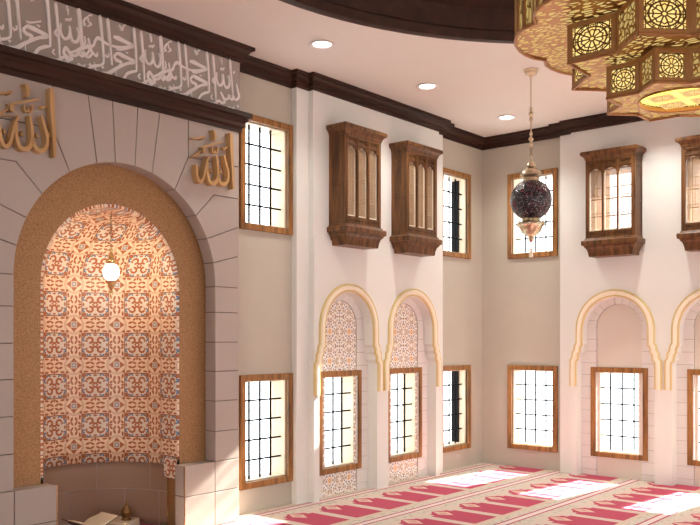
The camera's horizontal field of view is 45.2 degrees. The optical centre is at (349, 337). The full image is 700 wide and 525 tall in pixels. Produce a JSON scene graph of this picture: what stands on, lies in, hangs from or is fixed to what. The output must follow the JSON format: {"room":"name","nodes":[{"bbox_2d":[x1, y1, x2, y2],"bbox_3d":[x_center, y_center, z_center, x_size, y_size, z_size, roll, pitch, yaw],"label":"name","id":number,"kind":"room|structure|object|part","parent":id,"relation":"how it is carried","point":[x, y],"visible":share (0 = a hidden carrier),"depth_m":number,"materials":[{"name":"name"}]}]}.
{"room":"mosque","nodes":[
{"label":"mosque","id":0,"kind":"room"},
{"bbox_2d":[238,72,481,514],"bbox_3d":[0.398,-0.510,10.967,0.420,5.020,5.410,0,0,40],"label":"wall","id":1,"kind":"structure","parent":0,"point":[285,281],"depth_m":9.86,"materials":[{"name":"beige paint"}]},
{"bbox_2d":[239,373,292,490],"bbox_3d":[-1.016,1.018,9.397,0.285,1.235,0.800,0,0,40],"label":"window","id":2,"kind":"structure","parent":1,"relation":"in","point":[276,398],"depth_m":9.51,"materials":[{"name":"brown wood"}]},
{"bbox_2d":[246,381,280,478],"bbox_3d":[-1.004,1.018,9.387,0.024,1.071,0.636,0,0,40],"label":"grille","id":3,"kind":"object","parent":2,"relation":"attached to","point":[278,398],"depth_m":9.51,"materials":[{"name":"black metal"}]},
{"bbox_2d":[239,115,292,234],"bbox_3d":[-1.016,-1.802,9.397,0.285,1.255,0.800,0,0,40],"label":"window","id":4,"kind":"structure","parent":1,"relation":"in","point":[276,148],"depth_m":9.51,"materials":[{"name":"brown wood"}]},
{"bbox_2d":[246,125,280,225],"bbox_3d":[-1.004,-1.802,9.387,0.024,1.091,0.636,0,0,40],"label":"grille","id":5,"kind":"object","parent":4,"relation":"attached to","point":[260,128],"depth_m":9.51,"materials":[{"name":"black metal"}]},
{"bbox_2d":[54,0,484,149],"bbox_3d":[-2.793,-2.940,6.869,0.333,0.160,15.290,0,0,40],"label":"trim","id":6,"kind":"structure","parent":1,"relation":"attached to","point":[121,11],"depth_m":9.14,"materials":[{"name":"brown wood"}]},
{"bbox_2d":[319,370,361,475],"bbox_3d":[-0.218,1.018,10.342,0.285,1.235,0.800,0,0,40],"label":"window","id":7,"kind":"structure","parent":1,"relation":"in","point":[346,377],"depth_m":10.49,"materials":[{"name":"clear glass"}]},
{"bbox_2d":[325,377,350,463],"bbox_3d":[-0.206,1.018,10.332,0.024,1.071,0.636,0,0,40],"label":"grille","id":8,"kind":"object","parent":7,"relation":"attached to","point":[348,392],"depth_m":10.46,"materials":[{"name":"black metal"}]},
{"bbox_2d":[313,283,382,497],"bbox_3d":[-0.058,0.620,10.207,0.204,2.560,1.284,0,0,40],"label":"blind arch","id":9,"kind":"object","parent":1,"relation":"attached to","point":[340,347],"visible":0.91,"depth_m":10.35,"materials":[{"name":"beige paint"}]},
{"bbox_3d":[-0.132,0.721,10.270,0.010,2.359,0.626,0,0,40],"label":"tile panel","id":10,"kind":"part","parent":9,"relation":"part of","materials":[{"name":"tile"}]},
{"bbox_3d":[0.007,0.016,10.152,0.034,1.308,1.240,0,0,40],"label":"arch moulding","id":11,"kind":"part","parent":9,"relation":"part of","materials":[{"name":"beige paint"}]},
{"bbox_2d":[326,121,387,249],"bbox_3d":[-0.066,-1.794,10.194,0.709,1.408,0.792,0,0,40],"label":"bay window","id":12,"kind":"structure","parent":1,"relation":"in","point":[354,175],"depth_m":9.91,"materials":[{"name":"brown wood"}]},
{"bbox_3d":[0.065,-1.855,10.084,0.245,1.040,0.682,0,0,40],"label":"panel","id":13,"kind":"part","parent":12,"relation":"part of","materials":[{"name":"brown wood"}]},
{"bbox_3d":[0.088,-2.437,10.064,0.306,0.123,0.792,0,0,40],"label":"crown","id":14,"kind":"part","parent":12,"relation":"part of","materials":[{"name":"brown wood"}]},
{"bbox_3d":[0.150,-1.855,10.012,0.032,1.040,0.624,0,0,40],"label":"frame","id":15,"kind":"part","parent":12,"relation":"part of","materials":[{"name":"brown wood"}]},
{"bbox_3d":[0.352,-0.550,10.718,0.170,4.940,2.970,0,0,40],"label":"projecting panel","id":16,"kind":"part","parent":1,"relation":"part of","materials":[{"name":"paint"}]},
{"bbox_2d":[388,367,421,462],"bbox_3d":[0.627,1.018,11.343,0.285,1.235,0.800,0,0,40],"label":"window","id":17,"kind":"structure","parent":1,"relation":"in","point":[409,401],"depth_m":11.52,"materials":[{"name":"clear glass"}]},
{"bbox_2d":[391,374,411,452],"bbox_3d":[0.639,1.018,11.333,0.024,1.071,0.636,0,0,40],"label":"grille","id":18,"kind":"object","parent":17,"relation":"attached to","point":[409,388],"depth_m":11.49,"materials":[{"name":"black metal"}]},
{"bbox_2d":[384,288,441,482],"bbox_3d":[0.787,0.620,11.208,0.204,2.560,1.284,0,0,40],"label":"blind arch","id":19,"kind":"object","parent":1,"relation":"attached to","point":[405,346],"visible":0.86,"depth_m":11.39,"materials":[{"name":"beige paint"}]},
{"bbox_3d":[0.713,0.721,11.270,0.010,2.359,0.626,0,0,40],"label":"tile panel","id":20,"kind":"part","parent":19,"relation":"part of","materials":[{"name":"tile"}]},
{"bbox_3d":[0.852,0.016,11.153,0.034,1.308,1.240,0,0,40],"label":"arch moulding","id":21,"kind":"part","parent":19,"relation":"part of","materials":[{"name":"beige paint"}]},
{"bbox_2d":[389,140,442,256],"bbox_3d":[0.715,-1.794,11.118,0.709,1.408,0.792,0,0,40],"label":"bay window","id":22,"kind":"structure","parent":1,"relation":"in","point":[413,188],"depth_m":10.82,"materials":[{"name":"brown wood"}]},
{"bbox_3d":[0.846,-1.855,11.008,0.245,1.040,0.682,0,0,40],"label":"panel","id":23,"kind":"part","parent":22,"relation":"part of","materials":[{"name":"brown wood"}]},
{"bbox_3d":[0.869,-2.437,10.988,0.306,0.123,0.792,0,0,40],"label":"crown","id":24,"kind":"part","parent":22,"relation":"part of","materials":[{"name":"brown wood"}]},
{"bbox_3d":[0.931,-1.855,10.936,0.032,1.040,0.624,0,0,40],"label":"frame","id":25,"kind":"part","parent":22,"relation":"part of","materials":[{"name":"brown wood"}]},
{"bbox_2d":[443,167,470,258],"bbox_3d":[1.440,-1.802,12.306,0.285,1.255,0.800,0,0,40],"label":"window","id":26,"kind":"structure","parent":1,"relation":"in","point":[460,188],"depth_m":12.49,"materials":[{"name":"clear glass"}]},
{"bbox_2d":[444,177,461,251],"bbox_3d":[1.452,-1.802,12.296,0.024,1.091,0.636,0,0,40],"label":"grille","id":27,"kind":"object","parent":26,"relation":"attached to","point":[459,181],"depth_m":12.44,"materials":[{"name":"black metal"}]},
{"bbox_2d":[443,365,470,452],"bbox_3d":[1.440,1.018,12.306,0.285,1.235,0.800,0,0,40],"label":"window","id":28,"kind":"structure","parent":1,"relation":"in","point":[458,399],"depth_m":12.49,"materials":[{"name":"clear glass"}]},
{"bbox_2d":[444,371,461,443],"bbox_3d":[1.452,1.018,12.296,0.024,1.071,0.636,0,0,40],"label":"grille","id":29,"kind":"object","parent":28,"relation":"attached to","point":[459,373],"depth_m":12.46,"materials":[{"name":"black metal"}]},
{"bbox_2d":[124,0,606,136],"bbox_3d":[1.571,-3.095,3.255,12.800,0.150,16.000,0,0,40],"label":"ceiling","id":30,"kind":"structure","parent":0,"point":[479,83],"depth_m":9.25,"materials":[{"name":"paint"}]},
{"bbox_2d":[309,40,334,49],"bbox_3d":[-0.287,-3.012,8.633,0.270,0.016,0.270,0,0,40],"label":"recessed light","id":31,"kind":"object","parent":30,"relation":"in","point":[318,44],"visible":1,"depth_m":8.64,"materials":[{"name":"white plastic"}]},
{"bbox_2d":[416,83,438,89],"bbox_3d":[0.926,-3.012,10.069,0.270,0.016,0.270,0,0,40],"label":"recessed light","id":32,"kind":"object","parent":30,"relation":"in","point":[425,86],"visible":1,"depth_m":10.08,"materials":[{"name":"white plastic"}]},
{"bbox_2d":[497,115,516,120],"bbox_3d":[2.141,-3.012,11.491,0.270,0.016,0.270,0,0,40],"label":"recessed light","id":33,"kind":"object","parent":30,"relation":"in","point":[503,117],"visible":1,"depth_m":11.50,"materials":[{"name":"white"}]},
{"bbox_2d":[510,68,551,256],"bbox_3d":[2.040,-1.965,9.472,0.464,2.110,0.464,0,0,40],"label":"lantern","id":34,"kind":"object","parent":30,"relation":"hanging from","point":[531,199],"visible":1,"depth_m":9.36,"materials":[{"name":"purple glass"}]},
{"bbox_3d":[2.040,-2.542,9.472,0.064,0.795,0.064,0,0,40],"label":"rod","id":35,"kind":"part","parent":34,"relation":"part of","materials":[{"name":"gold metal"}]},
{"bbox_3d":[2.040,-1.555,9.472,0.464,0.464,0.464,0,0,40],"label":"globe","id":36,"kind":"part","parent":34,"relation":"part of","materials":[{"name":"glass"}]},
{"bbox_2d":[482,117,699,485],"bbox_3d":[6.616,-0.510,8.981,12.483,5.020,0.420,0,0,40],"label":"wall","id":37,"kind":"structure","parent":0,"point":[531,307],"depth_m":11.83,"materials":[{"name":"beige paint"}]},
{"bbox_2d":[507,365,557,452],"bbox_3d":[2.734,1.018,12.348,0.800,1.235,0.285,0,0,40],"label":"window","id":38,"kind":"structure","parent":37,"relation":"in","point":[513,430],"depth_m":12.37,"materials":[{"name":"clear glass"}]},
{"bbox_2d":[516,371,551,444],"bbox_3d":[2.724,1.018,12.337,0.636,1.071,0.024,0,0,40],"label":"grille","id":39,"kind":"object","parent":38,"relation":"attached to","point":[517,384],"depth_m":12.34,"materials":[{"name":"black metal"}]},
{"bbox_2d":[507,168,557,258],"bbox_3d":[2.734,-1.802,12.348,0.800,1.255,0.285,0,0,40],"label":"window","id":40,"kind":"structure","parent":37,"relation":"in","point":[512,220],"depth_m":12.34,"materials":[{"name":"clear glass"}]},
{"bbox_2d":[516,177,551,252],"bbox_3d":[2.724,-1.802,12.337,0.636,1.091,0.024,0,0,40],"label":"grille","id":41,"kind":"object","parent":40,"relation":"attached to","point":[545,221],"depth_m":12.33,"materials":[{"name":"black metal"}]},
{"bbox_2d":[483,113,643,149],"bbox_3d":[6.483,-2.940,8.862,11.933,0.160,0.273,0,0,40],"label":"trim","id":42,"kind":"structure","parent":37,"relation":"attached to","point":[564,127],"depth_m":11.83,"materials":[{"name":"brown wood"}]},
{"bbox_2d":[580,144,645,257],"bbox_3d":[3.621,-1.794,11.322,0.792,1.408,0.709,0,0,40],"label":"bay window","id":43,"kind":"structure","parent":37,"relation":"in","point":[605,241],"depth_m":11.08,"materials":[{"name":"brown wood"}]},
{"bbox_3d":[3.439,-1.855,11.106,0.624,1.040,0.032,0,0,40],"label":"frame","id":44,"kind":"part","parent":43,"relation":"part of","materials":[{"name":"brown wood"}]},
{"bbox_3d":[3.491,-2.437,11.168,0.792,0.123,0.306,0,0,40],"label":"crown","id":45,"kind":"part","parent":43,"relation":"part of","materials":[{"name":"brown wood"}]},
{"bbox_3d":[3.510,-1.855,11.191,0.682,1.040,0.245,0,0,40],"label":"panel","id":46,"kind":"part","parent":43,"relation":"part of","materials":[{"name":"brown wood"}]},
{"bbox_2d":[569,289,661,481],"bbox_3d":[3.596,0.620,11.346,1.284,2.560,0.204,0,0,40],"label":"blind arch","id":47,"kind":"object","parent":37,"relation":"attached to","point":[618,335],"visible":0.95,"depth_m":11.43,"materials":[{"name":"beige paint"}]},
{"bbox_3d":[3.541,0.016,11.281,1.240,1.308,0.034,0,0,40],"label":"arch moulding","id":48,"kind":"part","parent":47,"relation":"part of","materials":[{"name":"beige paint"}]},
{"bbox_3d":[3.658,0.721,11.420,0.626,2.359,0.010,0,0,40],"label":"plaster panel","id":49,"kind":"part","parent":47,"relation":"part of","materials":[{"name":"paint"}]},
{"bbox_2d":[591,367,647,460],"bbox_3d":[3.731,1.018,11.506,0.800,1.235,0.285,0,0,40],"label":"window","id":50,"kind":"structure","parent":37,"relation":"in","point":[631,455],"depth_m":11.49,"materials":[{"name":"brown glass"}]},
{"bbox_2d":[600,373,638,452],"bbox_3d":[3.721,1.018,11.495,0.636,1.071,0.024,0,0,40],"label":"grille","id":51,"kind":"object","parent":50,"relation":"attached to","point":[601,387],"depth_m":11.49,"materials":[{"name":"black metal"}]},
{"bbox_3d":[4.107,-0.550,10.937,2.970,4.940,0.170,0,0,40],"label":"projecting panel","id":52,"kind":"part","parent":37,"relation":"part of","materials":[{"name":"paint"}]},
{"bbox_2d":[664,289,699,486],"bbox_3d":[4.596,0.620,10.501,1.284,2.560,0.204,0,0,40],"label":"blind arch","id":53,"kind":"object","parent":37,"relation":"attached to","point":[689,356],"visible":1,"depth_m":10.79,"materials":[{"name":"beige paint"}]},
{"bbox_3d":[4.542,0.016,10.436,1.240,1.308,0.034,0,0,40],"label":"arch moulding","id":54,"kind":"part","parent":53,"relation":"part of","materials":[{"name":"beige paint"}]},
{"bbox_3d":[4.659,0.721,10.575,0.626,2.359,0.010,0,0,40],"label":"plaster panel","id":55,"kind":"part","parent":53,"relation":"part of","materials":[{"name":"paint"}]},
{"bbox_2d":[675,134,699,251],"bbox_3d":[4.587,-1.794,10.505,0.792,1.408,0.709,0,0,40],"label":"bay window","id":56,"kind":"structure","parent":37,"relation":"in","point":[689,235],"depth_m":10.46,"materials":[{"name":"brown wood"}]},
{"bbox_3d":[4.477,-1.855,10.375,0.682,1.040,0.245,0,0,40],"label":"panel","id":57,"kind":"part","parent":56,"relation":"part of","materials":[{"name":"brown wood"}]},
{"bbox_3d":[4.457,-2.437,10.352,0.792,0.123,0.306,0,0,40],"label":"crown","id":58,"kind":"part","parent":56,"relation":"part of","materials":[{"name":"brown wood"}]},
{"bbox_3d":[4.405,-1.855,10.290,0.624,1.040,0.032,0,0,40],"label":"frame","id":59,"kind":"part","parent":56,"relation":"part of","materials":[{"name":"brown wood"}]},
{"bbox_2d":[687,369,699,465],"bbox_3d":[4.732,1.018,10.661,0.800,1.235,0.285,0,0,40],"label":"window","id":60,"kind":"structure","parent":37,"relation":"in","point":[690,372],"depth_m":10.79,"materials":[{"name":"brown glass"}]},
{"bbox_3d":[1.571,2.006,3.254,12.800,0.188,16.000,0,0,40],"label":"floor","id":61,"kind":"structure","parent":0,"visible":0},
{"bbox_2d":[0,73,238,524],"bbox_3d":[-2.493,-0.549,8.049,1.158,4.938,2.780,0,0,40],"label":"niche","id":62,"kind":"object","parent":61,"relation":"on","point":[132,396],"visible":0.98,"depth_m":8.36,"materials":[{"name":"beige stone"}]},
{"bbox_2d":[0,83,55,157],"bbox_3d":[-2.673,-1.808,6.883,0.075,0.575,0.543,0,0,40],"label":"calligraphy emblem","id":63,"kind":"object","parent":62,"relation":"attached to","point":[48,134],"visible":1,"depth_m":6.92,"materials":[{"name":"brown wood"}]},
{"bbox_2d":[103,213,118,298],"bbox_3d":[-2.284,-0.790,8.036,0.148,0.860,0.148,0,0,40],"label":"lamp","id":64,"kind":"object","parent":62,"relation":"hanging from","point":[111,271],"visible":0.98,"depth_m":8.00,"materials":[{"name":"white glass"}]},
{"bbox_3d":[-2.284,-0.627,8.036,0.148,0.155,0.148,0,0,40],"label":"globe","id":65,"kind":"part","parent":64,"relation":"part of","materials":[{"name":"white glass"}]},
{"bbox_3d":[-2.284,-1.035,8.036,0.019,0.371,0.020,0,0,-5],"label":"chain","id":66,"kind":"part","parent":64,"relation":"part of","materials":[{"name":"gold metal"}]},
{"bbox_2d":[0,0,239,109],"bbox_3d":[-2.099,-2.595,7.716,0.192,0.532,2.780,0,0,40],"label":"frieze","id":67,"kind":"object","parent":62,"relation":"attached to","point":[53,29],"visible":0.94,"depth_m":7.57,"materials":[{"name":"paint"}]},
{"bbox_2d":[0,44,252,132],"bbox_3d":[-2.094,-2.233,7.712,0.313,0.197,2.980,0,0,40],"label":"wooden beam","id":68,"kind":"structure","parent":62,"relation":"attached to","point":[15,62],"depth_m":7.53,"materials":[{"name":"brown wood"}]},
{"bbox_2d":[188,129,233,189],"bbox_3d":[-1.385,-1.808,8.407,0.075,0.575,0.543,0,0,40],"label":"calligraphy emblem","id":69,"kind":"object","parent":62,"relation":"attached to","point":[227,162],"visible":1,"depth_m":8.43,"materials":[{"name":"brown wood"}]},
{"bbox_2d":[140,463,699,524],"bbox_3d":[1.297,1.905,3.414,12.825,0.011,15.290,0,0,40],"label":"carpet","id":70,"kind":"object","parent":61,"relation":"on","point":[480,493],"visible":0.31,"depth_m":9.71,"materials":[{"name":"red carpet"}]},
{"bbox_2d":[107,516,139,524],"bbox_3d":[-2.288,1.857,8.387,0.260,0.085,0.320,0,0,12],"label":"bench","id":71,"kind":"object","parent":70,"relation":"on","point":[135,520],"visible":0.67,"depth_m":8.36,"materials":[{"name":"beige stone"}]},
{"bbox_2d":[120,500,131,520],"bbox_3d":[-2.236,1.713,8.402,0.120,0.204,0.120,0,0,40],"label":"incense burner","id":72,"kind":"object","parent":71,"relation":"on","point":[126,511],"visible":1,"depth_m":8.37,"materials":[{"name":"gold metal"}]},
{"bbox_3d":[-2.236,1.671,8.402,0.109,0.119,0.109,0,0,40],"label":"lid","id":73,"kind":"part","parent":72,"relation":"part of","materials":[{"name":"gold metal"}]},
{"bbox_2d":[120,511,131,520],"bbox_3d":[-2.236,1.772,8.402,0.120,0.085,0.120,0,0,40],"label":"bowl","id":74,"kind":"object","parent":71,"relation":"on","point":[126,515],"depth_m":8.36,"materials":[{"name":"gold metal"}]},
{"bbox_3d":[-2.459,1.811,7.968,0.247,0.177,0.386,0,0,40],"label":"book stand","id":75,"kind":"object","parent":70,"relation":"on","visible":0},
{"bbox_2d":[62,512,118,524],"bbox_3d":[-2.459,1.748,7.968,0.290,0.098,0.435,0,0,40],"label":"open book","id":76,"kind":"object","parent":75,"relation":"on","point":[103,518],"visible":1,"depth_m":8.02,"materials":[{"name":"beige paper"}]},
{"bbox_3d":[1.985,-3.705,4.999,7.260,0.130,7.260,0,0,40],"label":"ceiling","id":77,"kind":"structure","parent":0,"visible":0},
{"bbox_2d":[279,0,514,43],"bbox_3d":[1.985,-3.315,5.000,7.260,0.650,7.260,0,0,40],"label":"trim","id":78,"kind":"structure","parent":77,"relation":"attached to","point":[488,21],"depth_m":8.30,"materials":[{"name":"brown wood"}]},
{"bbox_2d":[514,0,699,121],"bbox_3d":[1.985,-2.523,5.000,1.923,2.234,1.923,0,0,40],"label":"chandelier","id":79,"kind":"object","parent":77,"relation":"hanging from","point":[644,55],"visible":1,"depth_m":4.82,"materials":[{"name":"brown metal"}]},
{"bbox_3d":[1.985,-2.098,5.000,1.913,0.505,1.913,0,0,40],"label":"panel frame","id":80,"kind":"part","parent":79,"relation":"part of","materials":[{"name":"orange metal"}]},
{"bbox_3d":[1.985,-1.728,5.000,1.314,0.225,1.314,0,0,-27],"label":"panel frame","id":81,"kind":"part","parent":79,"relation":"part of","materials":[{"name":"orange metal"}]},
{"bbox_3d":[1.985,-1.508,5.000,0.876,0.185,0.876,0,0,18],"label":"panel frame","id":82,"kind":"part","parent":79,"relation":"part of","materials":[{"name":"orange metal"}]},
{"bbox_3d":[1.985,-1.840,5.000,1.410,0.001,1.410,0,0,40],"label":"plate","id":83,"kind":"part","parent":79,"relation":"part of","materials":[{"name":"gold metal"}]},
{"bbox_2d":[641,88,699,105],"bbox_3d":[1.985,-1.448,5.000,0.500,0.005,0.500,0,0,40],"label":"diffuser","id":84,"kind":"object","parent":79,"relation":"attached to","point":[682,97],"depth_m":5.01,"materials":[{"name":"yellow glass"}]},
{"bbox_2d":[646,88,699,109],"bbox_3d":[1.985,-1.421,5.000,0.330,0.001,0.330,0,0,40],"label":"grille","id":85,"kind":"object","parent":79,"relation":"attached to","point":[694,92],"depth_m":5.01,"materials":[{"name":"yellow glass"}]}
]}

